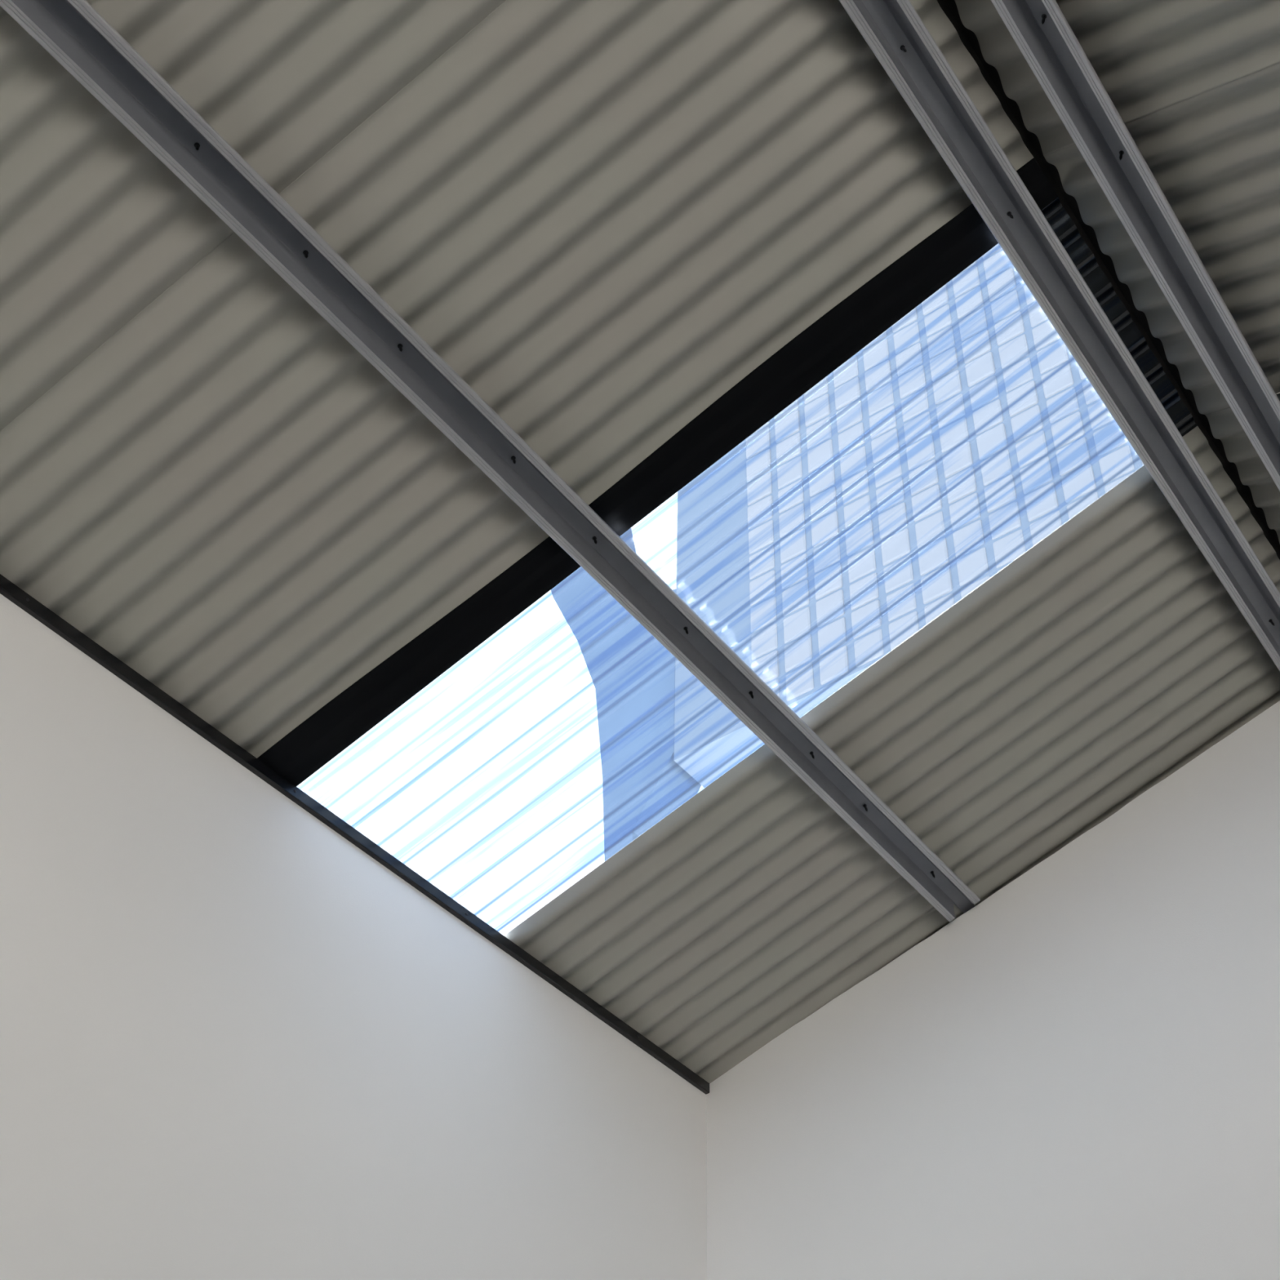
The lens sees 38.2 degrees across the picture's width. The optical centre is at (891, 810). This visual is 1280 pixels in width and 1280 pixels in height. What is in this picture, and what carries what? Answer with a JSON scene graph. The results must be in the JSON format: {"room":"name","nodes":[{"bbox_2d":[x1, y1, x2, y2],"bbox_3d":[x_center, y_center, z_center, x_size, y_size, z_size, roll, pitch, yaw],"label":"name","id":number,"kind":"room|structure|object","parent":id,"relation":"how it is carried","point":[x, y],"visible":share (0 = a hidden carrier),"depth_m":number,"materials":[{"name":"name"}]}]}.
{"room":"warehouse","nodes":[
{"label":"warehouse","id":0,"kind":"room"},
{"bbox_2d":[0,593,706,1279],"bbox_3d":[-1.954,0.682,1.415,0.120,3.994,6.670,-24,-44,21],"label":"wall","id":1,"kind":"structure","parent":0,"point":[236,1042],"depth_m":3.39,"materials":[{"name":"white paint"}]},
{"bbox_2d":[0,573,709,1094],"bbox_3d":[-2.086,-0.907,2.591,0.014,0.028,6.190,-24,-44,21],"label":"trim","id":2,"kind":"structure","parent":1,"relation":"attached to","point":[8,589],"depth_m":3.76,"materials":[{"name":"black paint"}]},
{"bbox_2d":[0,0,1279,1083],"bbox_3d":[0.030,-1.970,1.634,5.597,1.006,6.655,-24,-44,21],"label":"ceiling","id":3,"kind":"structure","parent":0,"point":[603,217],"depth_m":3.28,"materials":[{"name":"grey metal"}]},
{"bbox_2d":[0,0,980,921],"bbox_3d":[-1.390,-1.341,2.472,0.093,0.063,6.280,-24,-44,21],"label":"roof purlin","id":4,"kind":"object","parent":3,"relation":"attached to","point":[73,32],"visible":1,"depth_m":3.25,"materials":[{"name":"metal"}]},
{"bbox_2d":[257,157,1057,786],"bbox_3d":[-0.583,-0.551,3.539,2.081,0.587,0.107,-24,-44,21],"label":"flashing","id":5,"kind":"object","parent":3,"relation":"attached to","point":[877,305],"visible":0.79,"depth_m":3.51,"materials":[{"name":"black metal"}]},
{"bbox_2d":[298,198,1193,931],"bbox_3d":[-0.392,-0.364,3.798,2.086,0.605,0.677,-24,-44,21],"label":"skylight","id":6,"kind":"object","parent":3,"relation":"attached to","point":[559,782],"depth_m":3.78,"materials":[{"name":"clear plastic"}]},
{"bbox_2d":[839,0,1279,671],"bbox_3d":[-0.590,-1.915,2.297,0.093,0.063,6.280,-24,-44,21],"label":"roof purlin","id":7,"kind":"object","parent":3,"relation":"attached to","point":[894,31],"visible":1,"depth_m":3.48,"materials":[{"name":"metal"}]},
{"bbox_2d":[937,0,1279,559],"bbox_3d":[-0.600,-2.063,2.210,0.220,0.057,6.635,-24,-44,21],"label":"ridge cap","id":8,"kind":"object","parent":3,"relation":"attached to","point":[1064,218],"visible":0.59,"depth_m":3.58,"materials":[{"name":"black paint"}]},
{"bbox_2d":[990,0,1279,491],"bbox_3d":[-0.411,-1.984,2.213,0.093,0.063,6.280,-24,-44,21],"label":"roof purlin","id":9,"kind":"object","parent":3,"relation":"attached to","point":[1040,29],"visible":1,"depth_m":3.35,"materials":[{"name":"metal"}]},
{"bbox_2d":[706,700,1279,1279],"bbox_3d":[1.801,1.125,2.689,5.004,4.461,0.120,-24,-44,21],"label":"wall","id":10,"kind":"structure","parent":0,"point":[1076,1075],"depth_m":4.18,"materials":[{"name":"white paint"}]},
{"label":"outside","id":11,"kind":"structure","parent":0,"visible":0},
{"bbox_3d":[-0.196,3.884,1.994,80.000,0.130,80.000,-24,-44,21],"label":"ground","id":12,"kind":"structure","parent":11,"visible":0},
{"bbox_2d":[551,243,1143,861],"bbox_3d":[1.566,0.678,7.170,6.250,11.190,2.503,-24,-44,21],"label":"building","id":13,"kind":"structure","parent":12,"relation":"on","point":[997,271],"depth_m":8.20,"materials":[{"name":"blue glass"}]}
]}

